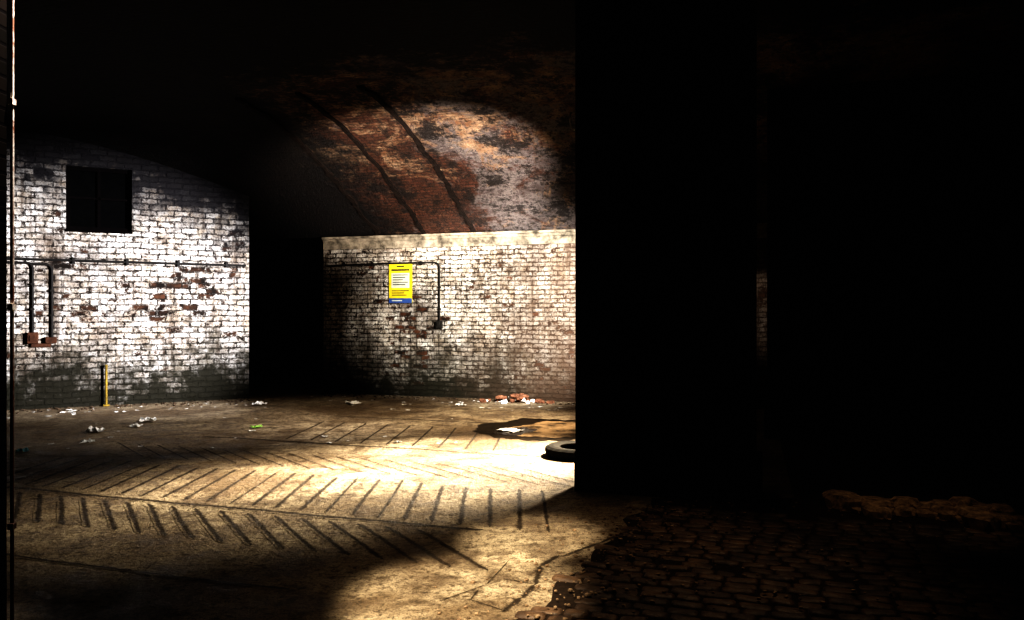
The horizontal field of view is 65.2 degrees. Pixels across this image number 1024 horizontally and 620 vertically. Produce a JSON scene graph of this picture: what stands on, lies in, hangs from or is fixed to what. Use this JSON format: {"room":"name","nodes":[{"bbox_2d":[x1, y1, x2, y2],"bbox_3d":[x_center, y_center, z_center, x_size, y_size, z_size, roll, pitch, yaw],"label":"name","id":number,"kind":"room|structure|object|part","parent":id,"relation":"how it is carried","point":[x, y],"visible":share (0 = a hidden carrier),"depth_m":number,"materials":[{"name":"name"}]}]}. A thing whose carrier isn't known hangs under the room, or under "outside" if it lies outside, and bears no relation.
{"room":"abandoned brick warehouse","nodes":[
{"label":"abandoned brick warehouse","id":0,"kind":"room"},
{"bbox_2d":[0,0,6,619],"bbox_3d":[-2.822,-0.672,3.715,0.595,4.545,0.570,0,0,0],"label":"pipe","id":1,"kind":"object","parent":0,"point":[3,3],"visible":1,"depth_m":3.97,"materials":[{"name":"black metal"}]},
{"bbox_2d":[7,0,15,619],"bbox_3d":[-2.511,-0.672,4.017,0.027,4.545,0.032,0,0,0],"label":"downpipe","id":2,"kind":"object","parent":1,"relation":"attached to","point":[11,101],"visible":1,"depth_m":4.01,"materials":[{"name":"metal"}]},
{"bbox_2d":[7,127,248,409],"bbox_3d":[-7.984,-0.675,12.980,7.110,4.550,0.350,0,0,-28],"label":"wall","id":3,"kind":"structure","parent":0,"point":[162,332],"depth_m":13.59,"materials":[{"name":"white brick"}]},
{"bbox_2d":[65,166,132,233],"bbox_3d":[-6.932,-1.835,13.442,1.000,1.090,0.220,0,0,-28],"label":"window","id":4,"kind":"structure","parent":3,"relation":"in","point":[98,200],"depth_m":13.46,"materials":[{"name":"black glass"}]},
{"bbox_2d":[7,257,245,346],"bbox_3d":[-7.461,-0.130,12.998,6.050,1.460,0.110,0,0,-28],"label":"cable conduit","id":5,"kind":"object","parent":3,"relation":"attached to","point":[32,337],"visible":1,"depth_m":12.99,"materials":[{"name":"black metal"}]},
{"bbox_2d":[249,238,322,374],"bbox_3d":[-5.206,0.050,18.063,5.100,3.100,4.000,0,0,18],"label":"doorway","id":6,"kind":"structure","parent":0,"point":[286,275],"depth_m":19.85,"materials":[{"name":"brick"}]},
{"bbox_2d":[7,373,793,619],"bbox_3d":[-1.000,1.600,9.000,26.000,0.001,26.000,0,0,0],"label":"floor","id":7,"kind":"structure","parent":0,"point":[323,584],"depth_m":6.35,"materials":[{"name":"concrete"}]},
{"bbox_2d":[16,448,28,451],"bbox_3d":[-5.521,1.570,9.015,0.134,0.044,0.179,0,0,-35],"label":"plastic wrapper","id":8,"kind":"object","parent":7,"relation":"on","point":[24,449],"visible":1,"depth_m":9.00,"materials":[{"name":"plastic"}]},
{"bbox_2d":[80,438,94,442],"bbox_3d":[-5.110,1.569,9.620,0.176,0.045,0.130,0,0,-30],"label":"crumpled paper","id":9,"kind":"object","parent":7,"relation":"on","point":[84,440],"visible":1,"depth_m":9.62,"materials":[{"name":"white paper"}]},
{"bbox_2d":[85,426,105,431],"bbox_3d":[-5.466,1.554,10.493,0.239,0.075,0.288,0,0,-24],"label":"crumpled paper","id":10,"kind":"object","parent":7,"relation":"on","point":[90,428],"visible":1,"depth_m":10.46,"materials":[{"name":"white paper"}]},
{"bbox_2d":[103,365,109,405],"bbox_3d":[-6.760,1.255,13.330,0.100,0.690,0.100,0,0,-28],"label":"marker post","id":11,"kind":"object","parent":7,"relation":"on","point":[106,366],"visible":1,"depth_m":13.32,"materials":[{"name":"metal"}]},
{"bbox_3d":[-6.760,1.270,13.330,0.036,0.660,0.036,0,0,-28],"label":"post","id":12,"kind":"part","parent":11,"relation":"part of","materials":[{"name":"yellow metal"}]},
{"bbox_2d":[130,423,142,426],"bbox_3d":[-5.140,1.563,10.944,0.158,0.058,0.184,0,0,0],"label":"crumpled paper","id":13,"kind":"object","parent":7,"relation":"on","point":[134,424],"visible":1,"depth_m":10.88,"materials":[{"name":"white paper"}]},
{"bbox_2d":[139,417,155,421],"bbox_3d":[-5.198,1.561,11.430,0.228,0.061,0.191,0,0,-17],"label":"crumpled paper","id":14,"kind":"object","parent":7,"relation":"on","point":[146,418],"visible":1,"depth_m":11.40,"materials":[{"name":"white paper"}]},
{"bbox_2d":[252,401,266,404],"bbox_3d":[-4.246,1.561,13.477,0.183,0.062,0.235,0,0,28],"label":"crumpled paper","id":15,"kind":"object","parent":7,"relation":"on","point":[257,402],"visible":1,"depth_m":13.41,"materials":[{"name":"white paper"}]},
{"bbox_2d":[7,393,574,413],"bbox_3d":[-3.673,1.589,14.023,9.540,0.019,2.510,0,0,-9],"label":"debris","id":16,"kind":"object","parent":7,"relation":"on","point":[394,396],"visible":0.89,"depth_m":13.75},
{"bbox_2d":[9,396,573,448],"bbox_3d":[-3.360,1.586,12.041,8.815,0.021,5.700,0,0,0],"label":"scraps","id":17,"kind":"object","parent":7,"relation":"on","point":[73,413],"visible":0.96,"depth_m":12.56,"materials":[{"name":"white paper"}]},
{"bbox_2d":[345,400,361,403],"bbox_3d":[-2.716,1.557,13.613,0.306,0.069,0.235,0,0,43],"label":"crumpled paper","id":18,"kind":"object","parent":7,"relation":"on","point":[355,401],"visible":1,"depth_m":13.56,"materials":[{"name":"beige paper"}]},
{"bbox_2d":[494,427,537,435],"bbox_3d":[0.049,1.594,10.524,0.596,0.001,0.764,0,0,0],"label":"puddle","id":19,"kind":"object","parent":7,"relation":"on","point":[526,429],"visible":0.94,"depth_m":10.49,"materials":[{"name":"liquid"}]},
{"bbox_2d":[498,428,523,432],"bbox_3d":[-0.010,1.576,10.580,0.322,0.031,0.296,0,0,38],"label":"crumpled paper","id":20,"kind":"object","parent":19,"relation":"on","point":[513,430],"visible":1,"depth_m":10.58,"materials":[{"name":"white paper"}]},
{"bbox_2d":[479,393,554,403],"bbox_3d":[0.081,1.523,13.873,1.306,0.150,0.514,0,0,0],"label":"rubble pile","id":21,"kind":"object","parent":7,"relation":"on","point":[521,397],"visible":1,"depth_m":13.80,"materials":[{"name":"brick"}]},
{"bbox_2d":[473,418,574,440],"bbox_3d":[0.401,1.597,10.778,1.864,0.001,2.124,0,0,0],"label":"damp patch","id":22,"kind":"object","parent":7,"relation":"on","point":[485,428],"visible":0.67,"depth_m":10.87,"materials":[{"name":"black liquid"}]},
{"bbox_2d":[442,530,632,611],"bbox_3d":[0.273,1.598,5.057,1.327,0.001,1.645,0,0,0],"label":"crack","id":23,"kind":"object","parent":7,"relation":"on","point":[537,576],"depth_m":4.72,"materials":[{"name":"brown concrete"}]},
{"bbox_2d":[510,421,574,437],"bbox_3d":[0.645,1.595,10.739,1.368,0.001,1.546,0,0,0],"label":"puddle","id":24,"kind":"object","parent":7,"relation":"on","point":[552,429],"visible":0.73,"depth_m":10.68,"materials":[{"name":"brown liquid"}]},
{"bbox_2d":[545,441,574,460],"bbox_3d":[0.731,1.542,8.799,0.736,0.115,0.736,0,0,0],"label":"tyre","id":25,"kind":"object","parent":7,"relation":"on","point":[561,450],"visible":0.44,"depth_m":8.60,"materials":[{"name":"rubber"}]},
{"bbox_2d":[574,0,761,503],"bbox_3d":[1.382,-0.672,7.073,1.580,4.545,0.540,0,0,18],"label":"brick pier","id":26,"kind":"object","parent":7,"relation":"on","point":[665,90],"visible":1,"depth_m":6.84,"materials":[{"name":"black brick"}]},
{"bbox_2d":[427,499,1012,619],"bbox_3d":[1.224,1.582,5.267,3.581,0.031,2.769,0,0,0],"label":"gravel","id":27,"kind":"object","parent":7,"relation":"on","point":[631,556],"visible":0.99,"depth_m":4.97,"materials":[{"name":"brown gravel"}]},
{"bbox_2d":[516,439,1023,619],"bbox_3d":[3.566,1.598,5.500,9.867,0.001,9.400,0,0,0],"label":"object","id":28,"kind":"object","parent":7,"relation":"on","point":[924,473],"visible":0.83,"depth_m":6.97,"materials":[{"name":"brown stone"}]},
{"bbox_2d":[514,506,1023,619],"bbox_3d":[2.661,1.587,3.612,7.866,0.027,5.788,0,0,0],"label":"cobblestone paving","id":29,"kind":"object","parent":28,"relation":"on","point":[839,599],"visible":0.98,"depth_m":4.83,"materials":[{"name":"stone"}]},
{"bbox_2d":[820,489,1023,531],"bbox_3d":[3.216,1.542,6.297,1.470,0.112,0.745,0,0,32],"label":"rubble","id":30,"kind":"object","parent":28,"relation":"on","point":[986,517],"visible":1,"depth_m":6.16,"materials":[{"name":"stone"}]},
{"bbox_2d":[7,0,1023,239],"bbox_3d":[-5.661,-2.175,5.585,20.000,1.550,20.000,0,0,18],"label":"ceiling","id":31,"kind":"structure","parent":0,"point":[486,88],"depth_m":10.19,"materials":[{"name":"brick"}]},
{"bbox_2d":[235,98,380,234],"bbox_3d":[-3.155,-2.157,13.076,0.151,1.569,4.202,0,0,18],"label":"rib","id":32,"kind":"object","parent":31,"relation":"attached to","point":[250,106],"visible":1,"depth_m":12.90,"materials":[{"name":"brick"}]},
{"bbox_2d":[295,92,425,233],"bbox_3d":[-2.255,-2.158,12.782,0.145,1.568,4.202,0,0,18],"label":"rib","id":33,"kind":"object","parent":31,"relation":"attached to","point":[319,108],"visible":1,"depth_m":12.68,"materials":[{"name":"brick"}]},
{"bbox_2d":[357,85,475,231],"bbox_3d":[-1.324,-2.157,12.477,0.156,1.569,4.202,0,0,18],"label":"rib","id":34,"kind":"object","parent":31,"relation":"attached to","point":[370,93],"visible":1,"depth_m":12.33,"materials":[{"name":"brick"}]},
{"bbox_2d":[323,238,766,408],"bbox_3d":[1.258,0.100,14.105,10.150,3.000,0.500,0,0,18],"label":"wall","id":35,"kind":"structure","parent":0,"point":[507,312],"depth_m":14.57,"materials":[{"name":"white brick"}]},
{"bbox_2d":[327,261,442,328],"bbox_3d":[-2.421,-0.280,14.999,2.400,1.240,0.090,0,0,18],"label":"cable conduit","id":36,"kind":"object","parent":35,"relation":"attached to","point":[439,324],"visible":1,"depth_m":14.72,"materials":[{"name":"black metal"}]},
{"bbox_2d":[389,264,411,302],"bbox_3d":[-2.077,-0.495,14.910,0.470,0.730,0.023,0,0,18],"label":"warning sign","id":37,"kind":"object","parent":35,"relation":"attached to","point":[400,275],"visible":1,"depth_m":14.90,"materials":[{"name":"yellow"}]},
{"bbox_2d":[321,223,766,249],"bbox_3d":[1.169,-1.280,13.832,10.150,0.240,0.078,0,0,18],"label":"crown molding","id":38,"kind":"structure","parent":35,"relation":"attached to","point":[560,236],"depth_m":14.55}
]}

